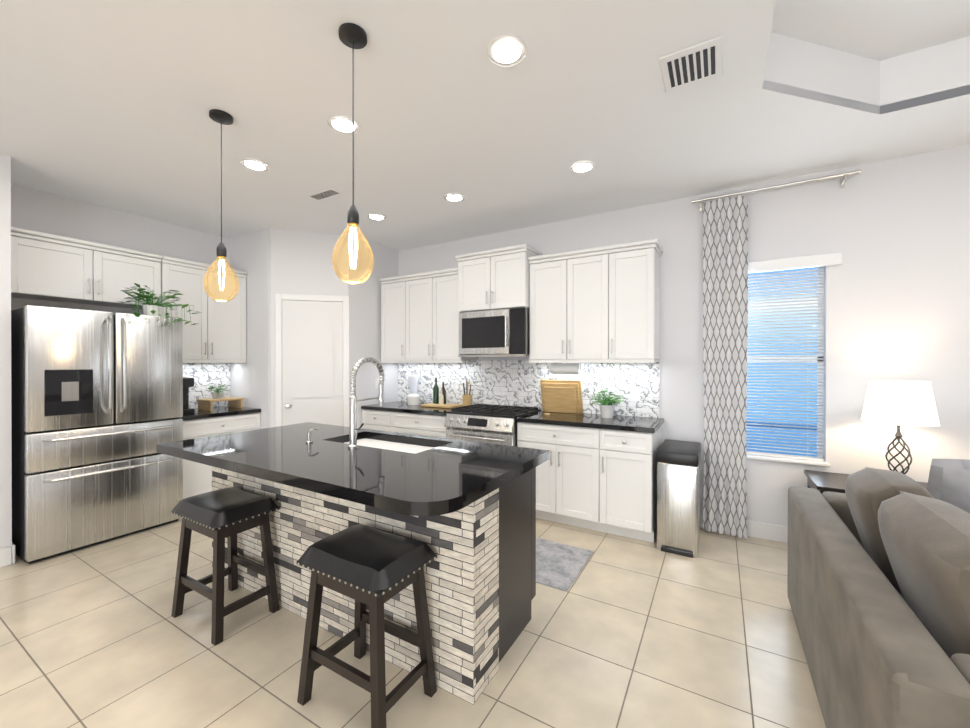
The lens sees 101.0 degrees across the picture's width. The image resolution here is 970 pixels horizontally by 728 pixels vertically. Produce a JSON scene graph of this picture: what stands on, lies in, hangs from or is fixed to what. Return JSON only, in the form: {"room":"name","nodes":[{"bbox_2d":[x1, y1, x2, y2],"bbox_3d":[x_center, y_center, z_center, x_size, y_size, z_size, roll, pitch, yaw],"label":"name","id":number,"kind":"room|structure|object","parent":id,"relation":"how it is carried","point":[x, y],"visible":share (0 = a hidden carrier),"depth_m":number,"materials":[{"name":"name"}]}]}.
{"room":"kitchen and living room","nodes":[
{"label":"kitchen and living room","id":0,"kind":"room"},
{"bbox_2d":[0,154,11,548],"bbox_3d":[-5.234,-0.019,1.042,1.530,2.850,4.975,0,0,30],"label":"wall","id":1,"kind":"structure","parent":0,"point":[5,381],"depth_m":2.78,"materials":[{"name":"white paint"}]},
{"bbox_2d":[0,543,15,567],"bbox_3d":[-4.556,1.342,0.674,0.015,0.130,4.960,0,0,30],"label":"baseboard","id":2,"kind":"structure","parent":1,"relation":"attached to","point":[7,554],"depth_m":2.78,"materials":[{"name":"white"}]},
{"bbox_2d":[11,184,229,408],"bbox_3d":[-3.433,-0.027,3.968,0.120,2.850,1.895,0,0,30],"label":"wall","id":3,"kind":"structure","parent":0,"point":[38,210],"depth_m":3.69,"materials":[{"name":"white paint"}]},
{"bbox_2d":[11,226,161,309],"bbox_3d":[-3.439,-0.780,3.454,0.379,0.490,0.955,0,0,30],"label":"upper cabinet","id":4,"kind":"object","parent":3,"relation":"attached to","point":[50,267],"visible":0.77,"depth_m":3.30,"materials":[{"name":"white wood"}]},
{"bbox_2d":[160,256,247,362],"bbox_3d":[-2.997,-0.520,4.209,0.379,1.015,0.785,0,0,30],"label":"upper cabinet","id":5,"kind":"object","parent":3,"relation":"attached to","point":[216,333],"visible":0.79,"depth_m":4.12,"materials":[{"name":"white wood"}]},
{"bbox_2d":[183,363,230,408],"bbox_3d":[-3.157,0.220,4.307,0.010,0.523,0.788,0,0,30],"label":"backsplash","id":6,"kind":"structure","parent":3,"relation":"attached to","point":[204,375],"depth_m":4.43,"materials":[{"name":"stone"}]},
{"bbox_2d":[230,228,270,428],"bbox_3d":[-2.609,-0.028,4.514,0.750,2.850,0.120,0,0,30],"label":"wall","id":7,"kind":"structure","parent":0,"point":[250,253],"depth_m":4.38,"materials":[{"name":"white paint"}]},
{"bbox_2d":[271,229,346,426],"bbox_3d":[-1.940,-0.028,4.455,0.863,2.850,0.120,0,0,-15],"label":"wall","id":8,"kind":"structure","parent":0,"point":[301,262],"depth_m":4.37,"materials":[{"name":"white paint"}]},
{"bbox_2d":[275,293,348,426],"bbox_3d":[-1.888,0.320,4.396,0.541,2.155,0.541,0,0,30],"label":"door","id":9,"kind":"structure","parent":8,"relation":"attached to","point":[311,358],"depth_m":4.38,"materials":[{"name":"white wood"}]},
{"bbox_2d":[347,234,397,427],"bbox_3d":[-1.372,-0.029,4.855,0.120,2.850,0.800,0,0,30],"label":"wall","id":10,"kind":"structure","parent":0,"point":[365,319],"depth_m":4.73,"materials":[{"name":"white paint"}]},
{"bbox_2d":[375,378,378,388],"bbox_3d":[-1.302,0.236,4.849,0.005,0.120,0.080,0,0,30],"label":"electrical outlet plate","id":11,"kind":"object","parent":10,"relation":"attached to","point":[376,380],"depth_m":4.83,"materials":[{"name":"white plastic"}]},
{"bbox_2d":[0,518,825,727],"bbox_3d":[-0.481,1.448,0.089,10.700,0.080,8.530,0,0,30],"label":"floor","id":12,"kind":"structure","parent":0,"point":[624,632],"depth_m":1.95,"materials":[{"name":"tile"}]},
{"bbox_2d":[11,305,182,563],"bbox_3d":[-3.220,0.495,3.334,0.830,1.810,0.935,0,0,30],"label":"fridge","id":13,"kind":"object","parent":12,"relation":"on","point":[96,406],"visible":0.98,"depth_m":3.04,"materials":[{"name":"grey metal"}]},
{"bbox_2d":[121,283,201,324],"bbox_3d":[-2.883,-0.510,3.494,0.593,0.332,0.509,0,0,30],"label":"potted plant","id":14,"kind":"object","parent":13,"relation":"on","point":[151,308],"visible":0.96,"depth_m":3.48,"materials":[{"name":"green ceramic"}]},
{"bbox_2d":[180,406,260,498],"bbox_3d":[-2.881,0.941,4.145,0.649,0.915,0.785,0,0,30],"label":"base cabinet","id":15,"kind":"object","parent":12,"relation":"on","point":[197,423],"visible":0.4,"depth_m":3.90,"materials":[{"name":"white painted wood"},{"name":"brushed nickel"}]},
{"bbox_2d":[183,377,194,412],"bbox_3d":[-3.043,0.310,3.981,0.220,0.344,0.180,0,0,30],"label":"coffee maker","id":16,"kind":"object","parent":15,"relation":"on","point":[188,383],"visible":0.38,"depth_m":3.96,"materials":[{"name":"black plastic"}]},
{"bbox_2d":[196,397,243,410],"bbox_3d":[-2.830,0.424,4.285,0.280,0.114,0.340,0,0,30],"label":"tray","id":17,"kind":"object","parent":15,"relation":"on","point":[205,404],"visible":0.96,"depth_m":4.20,"materials":[{"name":"beige wood"}]},
{"bbox_2d":[206,384,228,398],"bbox_3d":[-2.853,0.288,4.259,0.238,0.158,0.212,0,0,30],"label":"potted plant","id":18,"kind":"object","parent":17,"relation":"on","point":[216,394],"visible":1,"depth_m":4.23,"materials":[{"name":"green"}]},
{"bbox_2d":[171,487,279,645],"bbox_3d":[-1.460,1.077,2.255,0.476,0.653,0.346,0,0,30],"label":"stool","id":19,"kind":"object","parent":12,"relation":"on","point":[218,516],"visible":1,"depth_m":2.20,"materials":[{"name":"black wood"}]},
{"bbox_2d":[297,524,436,727],"bbox_3d":[-0.493,1.078,1.689,0.476,0.653,0.346,0,0,30],"label":"stool","id":20,"kind":"object","parent":12,"relation":"on","point":[372,568],"visible":1,"depth_m":1.62,"materials":[{"name":"black leather"}]},
{"bbox_2d":[212,466,535,704],"bbox_3d":[-0.771,0.971,2.471,2.080,0.864,0.690,0,0,30],"label":"kitchen island","id":21,"kind":"object","parent":12,"relation":"on","point":[464,511],"depth_m":1.90,"materials":[{"name":"white tile"}]},
{"bbox_2d":[157,422,548,521],"bbox_3d":[-0.819,0.515,2.349,2.130,0.056,1.042,0,0,30],"label":"island countertop","id":22,"kind":"structure","parent":21,"relation":"on","point":[427,478],"depth_m":1.99,"materials":[{"name":"black stone"}]},
{"bbox_2d":[306,427,318,442],"bbox_3d":[-1.075,0.442,2.495,0.040,0.090,0.087,0,0,30],"label":"soap dispenser","id":23,"kind":"object","parent":22,"relation":"on","point":[309,440],"visible":1,"depth_m":2.47,"materials":[{"name":"silver metal"}]},
{"bbox_2d":[348,357,384,448],"bbox_3d":[-0.686,0.222,2.406,0.119,0.531,0.276,0,0,30],"label":"faucet","id":24,"kind":"object","parent":22,"relation":"on","point":[353,428],"visible":1,"depth_m":2.32,"materials":[{"name":"silver metal"}]},
{"bbox_2d":[361,401,451,437],"bbox_3d":[-0.758,0.939,4.580,1.210,0.915,0.649,0,0,30],"label":"base cabinet","id":25,"kind":"object","parent":12,"relation":"on","point":[402,417],"visible":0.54,"depth_m":4.33,"materials":[{"name":"white wood"}]},
{"bbox_2d":[407,374,419,404],"bbox_3d":[-0.846,0.302,4.745,0.150,0.355,0.150,0,0,30],"label":"blender","id":26,"kind":"object","parent":25,"relation":"on","point":[413,397],"visible":1,"depth_m":4.70,"materials":[{"name":"white plastic"}]},
{"bbox_2d":[421,377,462,408],"bbox_3d":[-0.483,0.318,4.532,0.420,0.324,0.260,0,0,30],"label":"tray","id":27,"kind":"object","parent":25,"relation":"on","point":[441,404],"visible":0.96,"depth_m":4.57,"materials":[{"name":"brown wood"}]},
{"bbox_2d":[462,381,471,405],"bbox_3d":[-0.198,0.334,4.435,0.111,0.294,0.107,0,0,30],"label":"utensil crock","id":28,"kind":"object","parent":25,"relation":"on","point":[466,399],"visible":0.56,"depth_m":4.40,"materials":[{"name":"brown wood"}]},
{"bbox_2d":[444,404,540,446],"bbox_3d":[0.079,0.922,4.040,0.750,0.952,0.711,0,0,30],"label":"range","id":29,"kind":"object","parent":12,"relation":"on","point":[489,423],"visible":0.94,"depth_m":3.80,"materials":[{"name":"silver metal"}]},
{"bbox_2d":[536,538,592,591],"bbox_3d":[-0.100,1.397,3.163,1.750,0.008,0.600,0,0,30],"label":"rug","id":30,"kind":"object","parent":12,"relation":"on","point":[559,566],"visible":0.36,"depth_m":2.81,"materials":[{"name":"fabric"}]},
{"bbox_2d":[516,411,663,542],"bbox_3d":[0.938,0.942,3.587,1.160,0.915,0.649,0,0,30],"label":"base cabinet","id":31,"kind":"object","parent":12,"relation":"on","point":[597,472],"visible":0.94,"depth_m":3.29,"materials":[{"name":"white painted wood"},{"name":"brushed nickel"}]},
{"bbox_2d":[540,380,582,414],"bbox_3d":[0.698,0.321,3.878,0.420,0.325,0.321,0,0,30],"label":"cutting boards","id":32,"kind":"object","parent":31,"relation":"on","point":[561,396],"visible":0.98,"depth_m":3.92,"materials":[{"name":"brown wood"}]},
{"bbox_2d":[589,389,623,417],"bbox_3d":[1.102,0.357,3.636,0.342,0.253,0.317,0,0,30],"label":"potted plant","id":33,"kind":"object","parent":31,"relation":"on","point":[606,409],"visible":1,"depth_m":3.58,"materials":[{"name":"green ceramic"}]},
{"bbox_2d":[656,439,700,557],"bbox_3d":[1.550,1.028,3.183,0.283,0.745,0.564,0,0,30],"label":"trash can","id":34,"kind":"object","parent":12,"relation":"on","point":[678,497],"visible":0.98,"depth_m":2.96,"materials":[{"name":"silver metal"}]},
{"bbox_2d":[804,470,927,493],"bbox_3d":[2.627,1.102,2.643,0.760,0.600,0.480,0,0,30],"label":"side table","id":35,"kind":"object","parent":12,"relation":"on","point":[821,482],"visible":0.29,"depth_m":2.75,"materials":[{"name":"black wood"}]},
{"bbox_2d":[861,380,939,473],"bbox_3d":[2.706,0.456,2.618,0.360,0.689,0.360,0,0,30],"label":"table lamp","id":36,"kind":"object","parent":35,"relation":"on","point":[898,403],"visible":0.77,"depth_m":2.52,"materials":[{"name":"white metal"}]},
{"bbox_2d":[787,486,969,727],"bbox_3d":[1.783,1.055,1.381,1.000,0.700,1.650,0,0,30],"label":"sofa","id":37,"kind":"object","parent":12,"relation":"on","point":[876,656],"visible":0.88,"depth_m":1.23,"materials":[{"name":"fabric"}]},
{"bbox_2d":[845,467,933,595],"bbox_3d":[1.805,0.724,1.744,0.323,0.471,0.400,0,0,30],"label":"cushion","id":38,"kind":"object","parent":37,"relation":"on","point":[868,490],"visible":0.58,"depth_m":1.69,"materials":[{"name":"fabric"}]},
{"bbox_2d":[878,491,969,658],"bbox_3d":[1.520,0.726,1.256,0.323,0.471,0.700,0,0,30],"label":"cushion","id":39,"kind":"object","parent":37,"relation":"on","point":[926,541],"visible":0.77,"depth_m":1.21,"materials":[{"name":"fabric"}]},
{"bbox_2d":[927,459,969,513],"bbox_3d":[2.248,0.689,1.698,0.540,0.555,0.170,0,0,30],"label":"throw pillow","id":40,"kind":"object","parent":37,"relation":"on","point":[948,480],"visible":0.35,"depth_m":1.75,"materials":[{"name":"fabric"}]},
{"bbox_2d":[0,0,969,250],"bbox_3d":[-0.481,-1.621,0.081,10.700,0.360,8.530,0,0,30],"label":"ceiling","id":41,"kind":"structure","parent":0,"point":[110,104],"depth_m":2.26,"materials":[{"name":"white paint"}]},
{"bbox_2d":[203,109,238,301],"bbox_3d":[-1.536,-0.904,2.332,0.178,1.084,0.178,0,0,30],"label":"pendant light","id":42,"kind":"object","parent":41,"relation":"hanging from","point":[221,117],"visible":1,"depth_m":2.32,"materials":[{"name":"yellow glass"}]},
{"bbox_2d":[240,158,269,171],"bbox_3d":[-1.667,-1.442,2.903,0.189,0.011,0.189,0,0,6],"label":"recessed light","id":43,"kind":"object","parent":41,"relation":"in","point":[250,163],"depth_m":2.90,"materials":[{"name":"white"}]},
{"bbox_2d":[308,188,340,199],"bbox_3d":[-1.369,-1.445,3.412,0.300,0.008,0.100,0,0,30],"label":"ceiling vent","id":44,"kind":"object","parent":41,"relation":"in","point":[330,192],"visible":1,"depth_m":3.40,"materials":[{"name":"white metal"}]},
{"bbox_2d":[327,115,359,133],"bbox_3d":[-0.852,-1.441,2.414,0.189,0.011,0.189,0,0,24],"label":"recessed light","id":45,"kind":"object","parent":41,"relation":"in","point":[342,124],"depth_m":2.41,"materials":[{"name":"white"}]},
{"bbox_2d":[332,23,373,283],"bbox_3d":[-0.578,-0.898,1.754,0.178,1.094,0.178,0,0,30],"label":"pendant light","id":46,"kind":"object","parent":41,"relation":"hanging from","point":[353,36],"visible":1,"depth_m":1.74,"materials":[{"name":"yellow glass"}]},
{"bbox_2d":[367,213,385,219],"bbox_3d":[-1.065,-1.445,3.930,0.189,0.011,0.189,0,0,6],"label":"recessed light","id":47,"kind":"object","parent":41,"relation":"in","point":[374,216],"depth_m":3.91,"materials":[{"name":"white"}]},
{"bbox_2d":[443,193,464,201],"bbox_3d":[-0.267,-1.444,3.474,0.189,0.011,0.189,0,0,21],"label":"recessed light","id":48,"kind":"object","parent":41,"relation":"in","point":[451,197],"depth_m":3.46,"materials":[{"name":"white"}]},
{"bbox_2d":[486,34,526,66],"bbox_3d":[0.100,-1.440,1.845,0.189,0.011,0.189,0,0,6],"label":"recessed light","id":49,"kind":"object","parent":41,"relation":"in","point":[507,50],"depth_m":1.84,"materials":[{"name":"white"}]},
{"bbox_2d":[569,160,595,173],"bbox_3d":[0.715,-1.442,2.933,0.189,0.011,0.189,0,0,24],"label":"recessed light","id":50,"kind":"object","parent":41,"relation":"in","point":[583,166],"depth_m":2.93,"materials":[{"name":"white"}]},
{"bbox_2d":[659,35,722,92],"bbox_3d":[1.003,-1.440,1.942,0.260,0.010,0.280,0,0,30],"label":"ceiling vent","id":51,"kind":"object","parent":41,"relation":"in","point":[693,65],"visible":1,"depth_m":1.92,"materials":[{"name":"white metal"}]},
{"bbox_2d":[398,144,969,526],"bbox_3d":[2.480,-0.024,3.131,8.510,2.850,0.120,0,0,30],"label":"wall","id":52,"kind":"structure","parent":0,"point":[895,232],"depth_m":2.94,"materials":[{"name":"white paint"}]},
{"bbox_2d":[380,267,477,362],"bbox_3d":[-0.676,-0.521,4.686,1.170,1.015,0.379,0,0,30],"label":"upper cabinet","id":53,"kind":"object","parent":52,"relation":"attached to","point":[420,312],"visible":0.96,"depth_m":4.54,"materials":[{"name":"white wood"}]},
{"bbox_2d":[455,244,543,311],"bbox_3d":[0.149,-0.842,4.160,0.815,0.590,0.449,0,0,30],"label":"upper cabinet","id":54,"kind":"object","parent":52,"relation":"attached to","point":[495,279],"visible":0.96,"depth_m":3.97,"materials":[{"name":"white wood"}]},
{"bbox_2d":[458,307,529,356],"bbox_3d":[0.149,-0.307,4.156,0.760,0.470,0.460,0,0,30],"label":"microwave","id":55,"kind":"object","parent":54,"relation":"attached to","point":[497,333],"visible":0.98,"depth_m":3.95,"materials":[{"name":"silver metal"}]},
{"bbox_2d":[398,360,659,417],"bbox_3d":[0.223,0.220,4.377,3.114,0.523,0.010,0,0,30],"label":"backsplash","id":56,"kind":"structure","parent":52,"relation":"attached to","point":[507,382],"depth_m":4.25,"materials":[{"name":"stone"}]},
{"bbox_2d":[437,382,441,391],"bbox_3d":[-0.556,0.276,4.823,0.080,0.120,0.005,0,0,30],"label":"electrical outlet plate","id":57,"kind":"object","parent":56,"relation":"attached to","point":[439,384],"depth_m":4.82,"materials":[{"name":"white plastic"}]},
{"bbox_2d":[631,388,639,400],"bbox_3d":[1.385,0.279,3.687,0.080,0.120,0.005,0,0,30],"label":"electrical outlet plate","id":58,"kind":"object","parent":56,"relation":"attached to","point":[635,394],"depth_m":3.68,"materials":[{"name":"white plastic"}]},
{"bbox_2d":[528,238,662,362],"bbox_3d":[1.002,-0.518,3.702,1.150,1.015,0.379,0,0,30],"label":"upper cabinet","id":59,"kind":"object","parent":52,"relation":"attached to","point":[600,304],"visible":0.98,"depth_m":3.54,"materials":[{"name":"white wood"}]},
{"bbox_2d":[550,363,581,373],"bbox_3d":[0.770,0.043,3.832,0.308,0.106,0.102,0,0,30],"label":"paper towel","id":60,"kind":"object","parent":59,"relation":"attached to","point":[565,368],"visible":1,"depth_m":3.79,"materials":[{"name":"white paper"}]},
{"bbox_2d":[701,512,787,542],"bbox_3d":[3.800,1.338,2.282,5.070,0.130,0.015,0,0,30],"label":"baseboard","id":61,"kind":"structure","parent":52,"relation":"attached to","point":[768,531],"depth_m":3.19,"materials":[{"name":"white wood"}]},
{"bbox_2d":[692,169,860,211],"bbox_3d":[2.220,-1.344,3.138,1.060,0.079,0.122,0,0,30],"label":"curtain rod","id":62,"kind":"object","parent":52,"relation":"attached to","point":[842,180],"visible":1,"depth_m":3.04,"materials":[{"name":"silver metal"}]},
{"bbox_2d":[703,194,747,538],"bbox_3d":[1.948,0.020,3.252,0.313,2.730,0.065,0,0,30],"label":"panel","id":63,"kind":"object","parent":62,"relation":"hanging from","point":[725,276],"visible":1,"depth_m":3.25,"materials":[{"name":"fabric"}]},
{"bbox_2d":[746,267,829,466],"bbox_3d":[2.306,-0.040,3.219,1.260,2.160,0.156,0,0,30],"label":"window","id":64,"kind":"structure","parent":52,"relation":"in","point":[810,442],"depth_m":3.23,"materials":[{"name":"white"}]},
{"bbox_2d":[746,252,842,460],"bbox_3d":[2.316,-0.041,3.172,0.765,1.557,0.115,0,0,30],"label":"window blinds","id":65,"kind":"object","parent":64,"relation":"attached to","point":[822,260],"visible":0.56,"depth_m":3.16,"materials":[{"name":"white"}]}
]}

